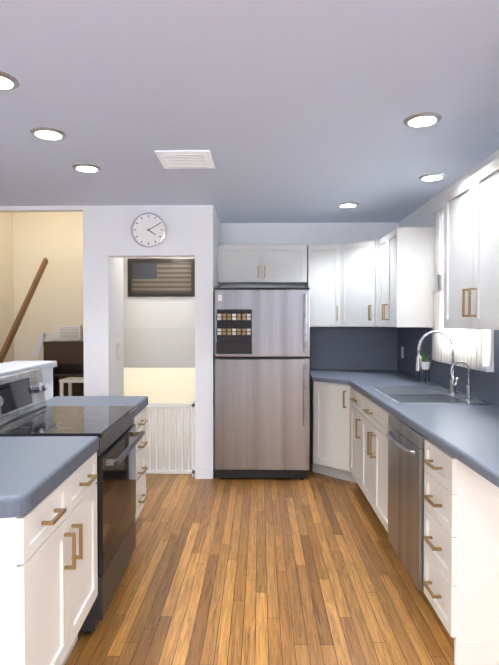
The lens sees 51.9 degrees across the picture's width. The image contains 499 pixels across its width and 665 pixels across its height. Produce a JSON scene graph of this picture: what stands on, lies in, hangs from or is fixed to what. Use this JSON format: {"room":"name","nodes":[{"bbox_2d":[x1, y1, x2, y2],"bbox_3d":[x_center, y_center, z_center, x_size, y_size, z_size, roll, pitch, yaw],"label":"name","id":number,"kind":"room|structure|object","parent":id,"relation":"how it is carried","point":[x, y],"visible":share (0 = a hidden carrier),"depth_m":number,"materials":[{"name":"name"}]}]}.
{"room":"kitchen","nodes":[
{"label":"kitchen","id":0,"kind":"room"},
{"bbox_2d":[0,206,15,362],"bbox_3d":[-3.085,-0.185,2.103,0.100,3.100,8.800,0,1,1],"label":"wall","id":1,"kind":"structure","parent":0,"point":[7,275],"depth_m":6.22,"materials":[{"name":"white paint"}]},
{"bbox_2d":[12,205,119,395],"bbox_3d":[-2.204,-0.264,6.435,1.440,3.100,0.100,0,1,1],"label":"wall","id":2,"kind":"structure","parent":0,"point":[79,284],"depth_m":6.37,"materials":[{"name":"white paint"}]},
{"bbox_2d":[0,258,47,362],"bbox_3d":[-2.320,-0.156,5.184,0.032,1.352,1.333,0,1,1],"label":"stair handrail","id":3,"kind":"object","parent":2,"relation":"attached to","point":[19,317],"visible":1,"depth_m":5.22,"materials":[{"name":"brown wood"}]},
{"bbox_2d":[58,325,81,340],"bbox_3d":[-2.211,0.006,6.318,0.270,0.185,0.064,0,1,1],"label":"sheet music","id":4,"kind":"object","parent":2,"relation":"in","point":[69,332],"visible":1,"depth_m":6.29,"materials":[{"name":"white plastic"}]},
{"bbox_2d":[116,343,119,359],"bbox_3d":[-1.258,0.184,4.920,0.015,0.160,0.095,0,1,1],"label":"switch plate","id":5,"kind":"object","parent":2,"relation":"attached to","point":[117,351],"visible":0.96,"depth_m":4.90,"materials":[{"name":"white plastic"}]},
{"bbox_2d":[120,205,191,402],"bbox_3d":[-0.970,-0.254,5.909,0.990,3.100,0.120,0,1,1],"label":"wall","id":6,"kind":"structure","parent":0,"point":[167,349],"depth_m":5.86,"materials":[{"name":"white paint"}]},
{"bbox_2d":[31,332,212,478],"bbox_3d":[-1.526,0.656,5.509,2.429,1.293,1.753,0,1,1],"label":"baseboard","id":7,"kind":"structure","parent":6,"relation":"attached to","point":[199,473],"depth_m":6.38,"materials":[{"name":"white paint"}]},
{"bbox_2d":[131,213,166,247],"bbox_3d":[-0.899,-0.913,4.581,0.310,0.310,0.045,0,1,1],"label":"wall clock","id":8,"kind":"object","parent":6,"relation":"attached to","point":[148,230],"visible":0.98,"depth_m":4.57,"materials":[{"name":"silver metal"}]},
{"bbox_2d":[127,258,194,296],"bbox_3d":[-1.001,-0.625,5.837,0.770,0.433,0.030,0,1,1],"label":"picture frame","id":9,"kind":"object","parent":6,"relation":"attached to","point":[161,277],"visible":0.9,"depth_m":5.84,"materials":[{"name":"brown wood"}]},
{"bbox_2d":[132,262,190,292],"bbox_3d":[-1.001,-0.625,5.845,0.680,0.343,0.010,0,1,1],"label":"print","id":10,"kind":"object","parent":9,"relation":"attached to","point":[147,277],"depth_m":5.84},
{"bbox_2d":[192,205,223,477],"bbox_3d":[-0.399,0.081,5.063,0.164,2.460,0.780,0,1,1],"label":"wall","id":11,"kind":"structure","parent":0,"point":[207,230],"depth_m":4.62,"materials":[{"name":"white paint"}]},
{"bbox_2d":[0,0,498,222],"bbox_3d":[-0.770,-1.454,2.031,4.730,0.720,8.800,0,1,1],"label":"ceiling","id":12,"kind":"structure","parent":0,"point":[291,111],"depth_m":2.45,"materials":[{"name":"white paint"}]},
{"bbox_2d":[0,71,19,89],"bbox_3d":[-1.101,-1.091,2.225,0.190,0.012,0.190,0,1,1],"label":"recessed light","id":13,"kind":"object","parent":12,"relation":"in","point":[8,81],"visible":0.98,"depth_m":2.23,"materials":[{"name":"silver metal"}]},
{"bbox_2d":[30,127,66,139],"bbox_3d":[-1.118,-1.103,2.855,0.190,0.012,0.190,0,1,1],"label":"recessed light","id":14,"kind":"object","parent":12,"relation":"in","point":[48,133],"visible":0.98,"depth_m":2.83,"materials":[{"name":"white glass"}]},
{"bbox_2d":[72,163,100,171],"bbox_3d":[-1.105,-1.114,3.485,0.190,0.012,0.190,0,1,1],"label":"recessed light","id":15,"kind":"object","parent":12,"relation":"in","point":[83,167],"visible":1,"depth_m":3.45,"materials":[{"name":"white glass"}]},
{"bbox_2d":[154,150,214,168],"bbox_3d":[-0.409,-1.109,3.301,0.340,0.016,0.340,0,1,1],"label":"air vent","id":16,"kind":"object","parent":12,"relation":"attached to","point":[181,159],"visible":1,"depth_m":3.26,"materials":[{"name":"white metal"}]},
{"bbox_2d":[337,202,358,207],"bbox_3d":[0.878,-1.134,4.574,0.190,0.012,0.190,0,1,1],"label":"recessed light","id":17,"kind":"object","parent":12,"relation":"in","point":[348,204],"visible":1,"depth_m":4.55,"materials":[{"name":"silver metal"}]},
{"bbox_2d":[403,112,441,126],"bbox_3d":[0.898,-1.099,2.663,0.190,0.012,0.190,0,1,1],"label":"recessed light","id":18,"kind":"object","parent":12,"relation":"in","point":[424,119],"visible":0.98,"depth_m":2.64,"materials":[{"name":"white glass"}]},
{"bbox_2d":[418,173,445,180],"bbox_3d":[1.320,-1.118,3.704,0.190,0.012,0.190,0,1,1],"label":"recessed light","id":19,"kind":"object","parent":12,"relation":"in","point":[432,177],"visible":0.98,"depth_m":3.68,"materials":[{"name":"white glass"}]},
{"bbox_2d":[65,462,454,664],"bbox_3d":[-0.770,1.405,2.083,4.730,0.080,8.800,0,1,1],"label":"floor","id":20,"kind":"structure","parent":0,"point":[310,570],"depth_m":2.73,"materials":[{"name":"brown wood"}]},
{"bbox_2d":[0,453,97,664],"bbox_3d":[-0.963,0.946,1.876,0.631,0.846,0.805,0,1,1],"label":"base cabinet","id":21,"kind":"object","parent":20,"relation":"on","point":[48,550],"depth_m":1.72,"materials":[{"name":"white paint"}]},
{"bbox_2d":[0,436,98,524],"bbox_3d":[-0.969,0.491,1.854,0.660,0.060,0.829,0,1,1],"label":"countertop","id":22,"kind":"structure","parent":21,"relation":"on","point":[31,467],"depth_m":1.81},
{"bbox_2d":[42,369,67,404],"bbox_3d":[-1.368,0.803,2.465,0.226,1.110,1.984,0,1,1],"label":"base cabinet","id":23,"kind":"object","parent":20,"relation":"on","point":[47,377],"depth_m":3.36,"materials":[{"name":"white paint"}]},
{"bbox_2d":[0,361,56,376],"bbox_3d":[-1.425,0.229,2.428,0.376,0.040,2.101,0,1,1],"label":"countertop","id":24,"kind":"structure","parent":23,"relation":"on","point":[12,367],"depth_m":3.14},
{"bbox_2d":[43,341,83,396],"bbox_3d":[-1.989,0.698,6.190,0.840,1.185,0.385,0,1,1],"label":"piano","id":25,"kind":"object","parent":20,"relation":"on","point":[68,356],"visible":0.29,"depth_m":6.01,"materials":[{"name":"brown wood"}]},
{"bbox_2d":[59,377,83,395],"bbox_3d":[-1.862,0.901,5.598,0.320,0.800,0.280,0,1,1],"label":"stool","id":26,"kind":"object","parent":20,"relation":"on","point":[69,380],"visible":0.17,"depth_m":5.48,"materials":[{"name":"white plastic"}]},
{"bbox_2d":[0,368,144,634],"bbox_3d":[-0.929,0.786,2.649,0.688,1.138,0.785,0,1,1],"label":"range","id":27,"kind":"object","parent":20,"relation":"on","point":[25,410],"visible":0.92,"depth_m":2.55,"materials":[{"name":"black metal"}]},
{"bbox_2d":[133,405,147,519],"bbox_3d":[-0.994,0.921,3.250,0.615,0.846,0.454,0,1,1],"label":"base cabinet","id":28,"kind":"object","parent":20,"relation":"on","point":[140,420],"depth_m":3.30,"materials":[{"name":"white paint"}]},
{"bbox_2d":[46,396,147,416],"bbox_3d":[-1.000,0.466,3.264,0.648,0.060,0.494,0,1,1],"label":"countertop","id":29,"kind":"structure","parent":28,"relation":"on","point":[139,402],"depth_m":3.24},
{"bbox_2d":[146,401,194,476],"bbox_3d":[-0.881,0.973,4.691,0.770,0.690,0.025,0,1,1],"label":"baby gate","id":30,"kind":"object","parent":20,"relation":"on","point":[170,437],"visible":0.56,"depth_m":4.68,"materials":[{"name":"white plastic"}]},
{"bbox_2d":[215,288,309,479],"bbox_3d":[0.119,0.455,4.928,0.843,1.718,0.882,0,1,1],"label":"fridge","id":31,"kind":"object","parent":20,"relation":"on","point":[262,384],"visible":1,"depth_m":4.55,"materials":[{"name":"grey metal"}]},
{"bbox_2d":[309,379,356,482],"bbox_3d":[0.759,0.880,4.913,0.328,0.868,1.044,0,1,1],"label":"base cabinet","id":32,"kind":"object","parent":20,"relation":"on","point":[348,438],"depth_m":4.60,"materials":[{"name":"white paint"}]},
{"bbox_2d":[310,330,498,487],"bbox_3d":[1.034,0.298,3.532,0.967,0.627,3.772,0,1,1],"label":"countertop","id":33,"kind":"structure","parent":32,"relation":"on","point":[462,427],"depth_m":3.00,"materials":[{"name":"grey stone"}]},
{"bbox_2d":[368,386,487,403],"bbox_3d":[1.189,0.518,3.552,0.549,0.187,0.874,0,1,1],"label":"sink basin","id":34,"kind":"object","parent":33,"relation":"in","point":[394,394],"depth_m":3.54,"materials":[{"name":"silver metal"}]},
{"bbox_2d":[416,330,472,399],"bbox_3d":[1.291,0.207,3.413,0.289,0.440,0.326,0,1,1],"label":"faucet","id":35,"kind":"object","parent":33,"relation":"on","point":[453,395],"depth_m":3.53,"materials":[{"name":"silver metal"}]},
{"bbox_2d":[357,390,390,490],"bbox_3d":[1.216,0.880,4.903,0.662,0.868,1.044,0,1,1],"label":"base cabinet","id":36,"kind":"object","parent":20,"relation":"on","point":[372,419],"depth_m":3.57,"materials":[{"name":"white paint"}]},
{"bbox_2d":[386,414,426,590],"bbox_3d":[1.130,0.920,2.755,0.734,0.859,0.604,0,1,1],"label":"dishwasher","id":37,"kind":"object","parent":20,"relation":"on","point":[406,469],"visible":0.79,"depth_m":2.65,"materials":[{"name":"grey metal"}]},
{"bbox_2d":[423,439,498,664],"bbox_3d":[1.160,0.928,2.264,0.662,0.868,0.360,0,1,1],"label":"base cabinet","id":38,"kind":"object","parent":20,"relation":"on","point":[461,536],"depth_m":2.09,"materials":[{"name":"white paint"}]},
{"bbox_2d":[224,223,395,326],"bbox_3d":[0.543,0.073,5.493,2.029,2.460,0.120,0,1,1],"label":"wall","id":39,"kind":"structure","parent":0,"point":[307,234],"depth_m":5.41,"materials":[{"name":"white paint"}]},
{"bbox_2d":[218,245,305,284],"bbox_3d":[0.122,-0.688,5.254,0.907,0.370,0.335,0,1,1],"label":"upper cabinet","id":40,"kind":"object","parent":39,"relation":"attached to","point":[237,264],"depth_m":5.09,"materials":[{"name":"grey paint"}]},
{"bbox_2d":[305,245,333,325],"bbox_3d":[0.768,-0.467,5.226,0.366,0.810,0.372,0,1,1],"label":"upper cabinet","id":41,"kind":"object","parent":39,"relation":"attached to","point":[319,258],"depth_m":5.09,"materials":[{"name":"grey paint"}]},
{"bbox_2d":[334,240,377,326],"bbox_3d":[1.203,-0.464,5.074,0.700,0.810,0.659,0,1,1],"label":"upper cabinet","id":42,"kind":"object","parent":39,"relation":"attached to","point":[355,264],"depth_m":4.95,"materials":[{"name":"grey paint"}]},
{"bbox_2d":[396,150,498,372],"bbox_3d":[1.540,0.140,1.812,0.100,2.460,8.400,0,1,1],"label":"wall","id":43,"kind":"structure","parent":0,"point":[423,216],"depth_m":4.32,"materials":[{"name":"white paint"}]},
{"bbox_2d":[308,327,498,404],"bbox_3d":[1.030,0.208,3.274,0.979,0.460,4.299,0,1,1],"label":"backsplash","id":44,"kind":"structure","parent":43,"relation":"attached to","point":[355,348],"depth_m":5.41,"materials":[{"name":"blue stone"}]},
{"bbox_2d":[401,346,403,357],"bbox_3d":[1.551,0.201,5.202,0.005,0.115,0.075,0,1,1],"label":"electrical outlet plate","id":45,"kind":"object","parent":44,"relation":"attached to","point":[402,352],"visible":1,"depth_m":5.16,"materials":[{"name":"white plastic"}]},
{"bbox_2d":[378,227,437,326],"bbox_3d":[1.373,-0.454,4.479,0.336,0.810,0.627,0,1,1],"label":"upper cabinet","id":46,"kind":"object","parent":43,"relation":"attached to","point":[389,280],"depth_m":4.17,"materials":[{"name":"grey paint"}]},
{"bbox_2d":[432,207,481,369],"bbox_3d":[1.479,-0.356,3.635,0.093,1.166,0.910,0,1,1],"label":"window curtain","id":47,"kind":"object","parent":43,"relation":"hanging from","point":[468,346],"visible":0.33,"depth_m":3.86,"materials":[{"name":"white fabric"}]},
{"bbox_2d":[438,274,493,371],"bbox_3d":[1.543,-0.278,3.635,0.130,1.030,0.930,0,1,1],"label":"window","id":48,"kind":"structure","parent":43,"relation":"in","point":[488,361],"depth_m":3.21,"materials":[{"name":"white plastic"}]},
{"bbox_2d":[443,157,498,329],"bbox_3d":[1.334,-0.420,2.643,0.336,0.810,0.927,0,1,1],"label":"upper cabinet","id":49,"kind":"object","parent":43,"relation":"attached to","point":[471,208],"depth_m":2.67,"materials":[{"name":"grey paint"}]},
{"label":"outside","id":50,"kind":"structure","parent":0,"visible":0},
{"bbox_2d":[482,330,489,357],"bbox_3d":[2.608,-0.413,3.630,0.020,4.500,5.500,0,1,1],"label":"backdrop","id":51,"kind":"structure","parent":50,"point":[485,344],"depth_m":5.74,"materials":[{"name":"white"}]}
]}

